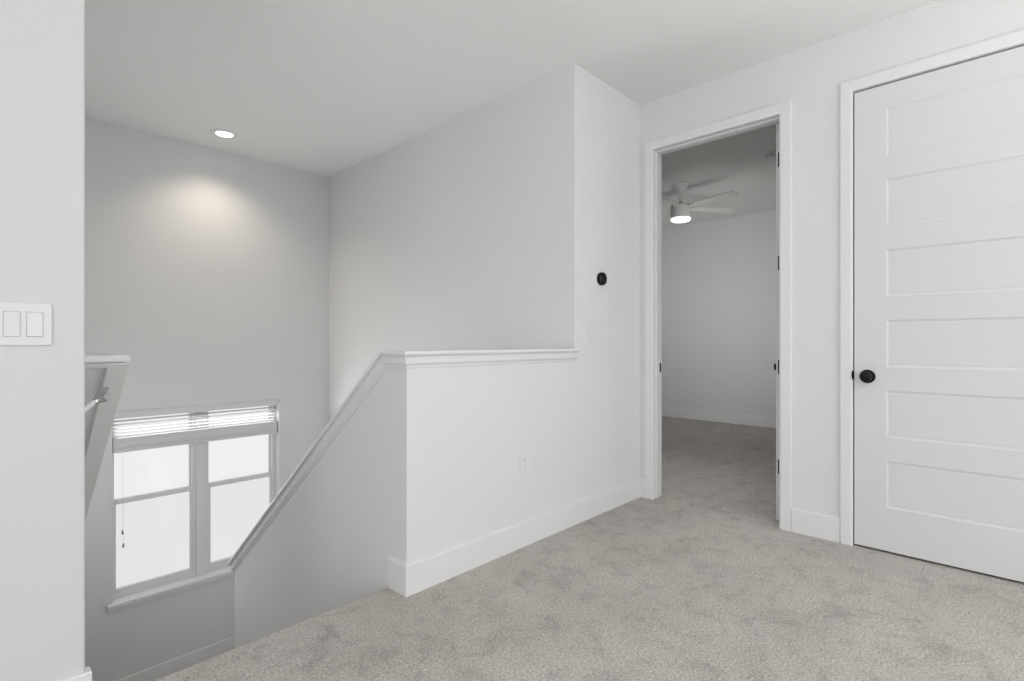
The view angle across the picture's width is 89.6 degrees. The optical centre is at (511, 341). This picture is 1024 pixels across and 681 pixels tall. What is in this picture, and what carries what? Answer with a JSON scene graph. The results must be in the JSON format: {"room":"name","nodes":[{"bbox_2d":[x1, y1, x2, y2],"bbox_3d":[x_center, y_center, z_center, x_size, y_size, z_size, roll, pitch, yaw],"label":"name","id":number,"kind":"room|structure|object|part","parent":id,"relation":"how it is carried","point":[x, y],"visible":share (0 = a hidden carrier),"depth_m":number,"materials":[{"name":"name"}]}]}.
{"room":"stair landing","nodes":[
{"label":"stair landing","id":0,"kind":"room"},
{"bbox_2d":[0,0,84,680],"bbox_3d":[-2.479,0.583,0.312,0.120,4.536,3.432,0,0,44],"label":"wall","id":1,"kind":"structure","parent":0,"point":[42,42],"depth_m":1.45,"materials":[{"name":"paint"}]},
{"bbox_2d":[0,302,51,345],"bbox_3d":[-1.339,-0.048,1.414,0.010,0.117,0.118,0,0,44],"label":"light switch","id":2,"kind":"object","parent":1,"relation":"attached to","point":[21,324],"visible":1,"depth_m":1.42,"materials":[{"name":"white plastic"}]},
{"bbox_3d":[-1.355,-0.048,1.397,0.003,0.069,0.034,0,0,44],"label":"rocker frame","id":3,"kind":"part","parent":2,"relation":"part of","materials":[{"name":"grey plastic"}]},
{"bbox_3d":[-1.323,-0.048,1.430,0.003,0.069,0.034,0,0,44],"label":"rocker frame","id":4,"kind":"part","parent":2,"relation":"part of","materials":[{"name":"grey plastic"}]},
{"bbox_2d":[60,666,91,680],"bbox_3d":[-2.435,1.034,0.279,0.039,0.134,3.446,0,0,44],"label":"baseboard","id":5,"kind":"structure","parent":1,"relation":"attached to","point":[87,675],"depth_m":1.50,"materials":[{"name":"wood"}]},
{"bbox_2d":[85,365,128,519],"bbox_3d":[-2.389,1.169,2.690,2.770,2.177,0.158,0,0,44],"label":"wall","id":6,"kind":"structure","parent":0,"point":[99,418],"depth_m":1.95,"materials":[{"name":"paint"}]},
{"bbox_2d":[85,387,109,411],"bbox_3d":[-1.403,0.229,1.697,0.063,0.152,0.321,0,0,-9],"label":"handrail","id":7,"kind":"object","parent":6,"relation":"attached to","point":[104,396],"visible":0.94,"depth_m":1.75,"materials":[{"name":"silver metal"}]},
{"bbox_3d":[-1.404,0.249,1.642,0.021,0.113,0.214,0,0,-3],"label":"rail","id":8,"kind":"part","parent":7,"relation":"part of","materials":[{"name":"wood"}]},
{"bbox_2d":[85,117,328,680],"bbox_3d":[-2.763,0.583,4.422,0.140,4.536,2.694,0,0,44],"label":"wall","id":9,"kind":"structure","parent":0,"point":[207,268],"depth_m":4.36,"materials":[{"name":"paint"}]},
{"bbox_2d":[85,351,129,368],"bbox_3d":[-2.383,0.068,2.687,2.782,0.046,0.161,0,0,44],"label":"trim","id":10,"kind":"structure","parent":9,"relation":"attached to","point":[93,360],"depth_m":1.74,"materials":[{"name":"wood"}]},
{"bbox_2d":[116,635,234,680],"bbox_3d":[-2.651,2.694,4.428,0.014,0.134,2.292,0,0,44],"label":"baseboard","id":11,"kind":"structure","parent":9,"relation":"attached to","point":[161,670],"depth_m":4.32,"materials":[{"name":"wood"}]},
{"bbox_2d":[107,403,279,613],"bbox_3d":[-2.679,1.313,4.478,0.180,1.545,1.349,0,0,44],"label":"window","id":12,"kind":"structure","parent":9,"relation":"in","point":[201,571],"depth_m":4.45,"materials":[{"name":"plastic"}]},
{"bbox_3d":[-2.976,0.931,4.274,0.026,0.700,0.546,0,0,44],"label":"sash","id":13,"kind":"part","parent":12,"relation":"part of","materials":[{"name":"plastic"}]},
{"bbox_3d":[-2.953,1.614,4.253,0.034,0.738,0.546,0,0,44],"label":"sash","id":14,"kind":"part","parent":12,"relation":"part of","materials":[{"name":"glass"}]},
{"bbox_3d":[-2.655,2.034,4.455,0.114,0.028,1.349,0,0,44],"label":"sill","id":15,"kind":"part","parent":12,"relation":"part of","materials":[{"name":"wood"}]},
{"bbox_2d":[112,399,278,547],"bbox_3d":[-2.669,1.076,4.462,0.068,1.067,1.261,0,0,44],"label":"window blind","id":16,"kind":"object","parent":12,"relation":"attached to","point":[121,444],"visible":0.91,"depth_m":4.36,"materials":[{"name":"white plastic"}]},
{"bbox_3d":[-3.043,1.037,4.030,0.001,0.872,0.001,0,0,44],"label":"cord","id":17,"kind":"part","parent":16,"relation":"part of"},
{"bbox_3d":[-2.677,0.852,4.458,0.056,0.027,1.241,0,0,44],"label":"rail","id":18,"kind":"part","parent":16,"relation":"part of","materials":[{"name":"white plastic"}]},
{"bbox_3d":[-2.514,0.931,4.759,0.026,0.700,0.545,0,0,44],"label":"sash","id":19,"kind":"part","parent":12,"relation":"part of","materials":[{"name":"plastic"}]},
{"bbox_3d":[-2.491,1.614,4.737,0.034,0.738,0.545,0,0,44],"label":"sash","id":20,"kind":"part","parent":12,"relation":"part of","materials":[{"name":"glass"}]},
{"bbox_2d":[235,367,390,647],"bbox_3d":[-1.224,1.458,3.052,1.991,2.785,0.120,0,0,44],"label":"wall","id":21,"kind":"structure","parent":0,"point":[328,548],"depth_m":2.73,"materials":[{"name":"paint"}]},
{"bbox_2d":[228,348,578,571],"bbox_3d":[-0.819,0.850,3.403,2.190,1.619,1.249,0,0,44],"label":"trim","id":22,"kind":"structure","parent":21,"relation":"attached to","point":[383,360],"depth_m":2.64,"materials":[{"name":"wood"}]},
{"bbox_2d":[391,361,574,563],"bbox_3d":[-0.081,1.458,2.722,0.120,2.785,1.218,0,0,44],"label":"wall","id":23,"kind":"structure","parent":0,"point":[459,434],"depth_m":2.53,"materials":[{"name":"paint"}]},
{"bbox_2d":[388,477,640,596],"bbox_3d":[0.183,1.034,2.992,0.138,0.134,2.002,0,0,44],"label":"baseboard","id":24,"kind":"structure","parent":23,"relation":"attached to","point":[409,579],"depth_m":2.63,"materials":[{"name":"wood"}]},
{"bbox_2d":[520,452,528,474],"bbox_3d":[0.068,0.656,2.786,0.008,0.115,0.070,0,0,44],"label":"power outlet","id":25,"kind":"object","parent":23,"relation":"attached to","point":[524,457],"visible":1,"depth_m":2.78,"materials":[{"name":"white plastic"}]},
{"bbox_2d":[329,64,639,500],"bbox_3d":[-0.480,0.583,4.481,3.124,4.536,0.780,0,0,44],"label":"wall","id":26,"kind":"structure","parent":0,"point":[495,225],"depth_m":3.58,"materials":[{"name":"paint"}]},
{"bbox_2d":[588,322,594,340],"bbox_3d":[0.498,-0.064,3.236,0.010,0.117,0.072,0,0,44],"label":"light switch","id":27,"kind":"object","parent":26,"relation":"attached to","point":[591,325],"visible":1,"depth_m":3.23,"materials":[{"name":"white plastic"}]},
{"bbox_2d":[597,272,606,284],"bbox_3d":[0.579,-0.404,3.308,0.032,0.083,0.083,0,0,44],"label":"thermostat","id":28,"kind":"object","parent":26,"relation":"attached to","point":[601,277],"visible":1,"depth_m":3.29,"materials":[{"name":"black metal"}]},
{"bbox_2d":[85,0,937,227],"bbox_3d":[0.684,-1.745,2.110,8.320,0.120,10.400,0,0,44],"label":"ceiling","id":29,"kind":"structure","parent":0,"point":[322,87],"depth_m":3.09,"materials":[{"name":"paint"}]},
{"bbox_2d":[210,129,238,138],"bbox_3d":[-2.331,-1.682,4.182,0.204,0.006,0.204,0,0,44],"label":"recessed light","id":30,"kind":"object","parent":29,"relation":"in","point":[221,133],"visible":1,"depth_m":4.18,"materials":[{"name":"plastic"}]},
{"bbox_2d":[662,183,738,222],"bbox_3d":[1.802,-1.487,5.518,1.266,0.396,1.238,0,0,44],"label":"ceiling fan","id":31,"kind":"object","parent":29,"relation":"hanging from","point":[680,212],"visible":0.98,"depth_m":5.48,"materials":[{"name":"white"}]},
{"bbox_3d":[1.835,-1.447,5.946,0.107,0.029,0.525,0,0,3],"label":"blade","id":32,"kind":"part","parent":31,"relation":"part of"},
{"bbox_3d":[1.572,-1.447,5.248,0.107,0.029,0.525,0,0,39],"label":"blade","id":33,"kind":"part","parent":31,"relation":"part of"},
{"bbox_3d":[2.195,-1.447,5.659,0.525,0.029,0.107,0,0,-15],"label":"blade","id":34,"kind":"part","parent":31,"relation":"part of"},
{"bbox_3d":[2.033,-1.447,5.227,0.107,0.029,0.525,0,0,-33],"label":"blade","id":35,"kind":"part","parent":31,"relation":"part of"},
{"bbox_2d":[766,152,775,159],"bbox_3d":[2.359,-1.667,4.637,0.132,0.037,0.132,0,0,44],"label":"smoke detector","id":36,"kind":"object","parent":29,"relation":"attached to","point":[771,156],"visible":0.61,"depth_m":4.61,"materials":[{"name":"white plastic"}]},
{"bbox_2d":[155,416,1023,680],"bbox_3d":[1.148,1.251,1.641,7.000,0.300,10.360,0,0,44],"label":"floor","id":37,"kind":"structure","parent":0,"point":[700,580],"depth_m":2.08,"materials":[{"name":"carpet"}]},
{"bbox_2d":[662,210,775,417],"bbox_3d":[3.298,-0.292,6.726,3.100,2.786,0.110,0,0,44],"label":"wall","id":38,"kind":"structure","parent":0,"point":[719,275],"depth_m":7.08,"materials":[{"name":"paint"}]},
{"bbox_2d":[662,407,775,427],"bbox_3d":[3.230,1.034,6.705,2.870,0.134,0.014,0,0,44],"label":"baseboard","id":39,"kind":"structure","parent":38,"relation":"attached to","point":[762,421],"depth_m":7.04,"materials":[{"name":"wood"}]},
{"bbox_2d":[640,0,1023,543],"bbox_3d":[2.095,-0.292,2.635,7.000,2.786,0.118,0,0,44],"label":"wall","id":40,"kind":"structure","parent":0,"point":[811,77],"depth_m":2.91,"materials":[{"name":"paint"}]},
{"bbox_2d":[641,478,644,497],"bbox_3d":[0.929,1.034,3.654,0.030,0.134,0.014,0,0,44],"label":"baseboard","id":41,"kind":"structure","parent":40,"relation":"attached to","point":[642,479],"depth_m":3.65,"materials":[{"name":"wood"}]},
{"bbox_2d":[645,100,791,531],"bbox_3d":[1.598,-0.127,3.656,0.843,2.456,0.914,0,0,44],"label":"door frame","id":42,"kind":"structure","parent":40,"relation":"in","point":[658,153],"depth_m":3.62,"materials":[{"name":"wood"}]},
{"bbox_2d":[791,508,839,542],"bbox_3d":[1.711,1.034,2.910,0.241,0.134,0.014,0,0,44],"label":"baseboard","id":43,"kind":"structure","parent":40,"relation":"attached to","point":[817,525],"depth_m":2.90,"materials":[{"name":"wood"}]},
{"bbox_2d":[840,29,1023,545],"bbox_3d":[2.140,-0.155,2.498,0.944,2.512,0.018,0,0,44],"label":"trim","id":44,"kind":"structure","parent":40,"relation":"attached to","point":[1016,38],"depth_m":2.79,"materials":[{"name":"wood"}]},
{"bbox_2d":[851,46,1023,581],"bbox_3d":[2.163,-0.132,2.523,0.852,2.465,0.186,0,0,44],"label":"door","id":45,"kind":"structure","parent":40,"relation":"in","point":[938,373],"depth_m":2.53,"materials":[{"name":"wood"}]},
{"bbox_3d":[1.868,0.184,2.718,0.072,0.072,0.062,0,0,44],"label":"knob","id":46,"kind":"part","parent":45,"relation":"part of","materials":[{"name":"black metal"}]}
]}

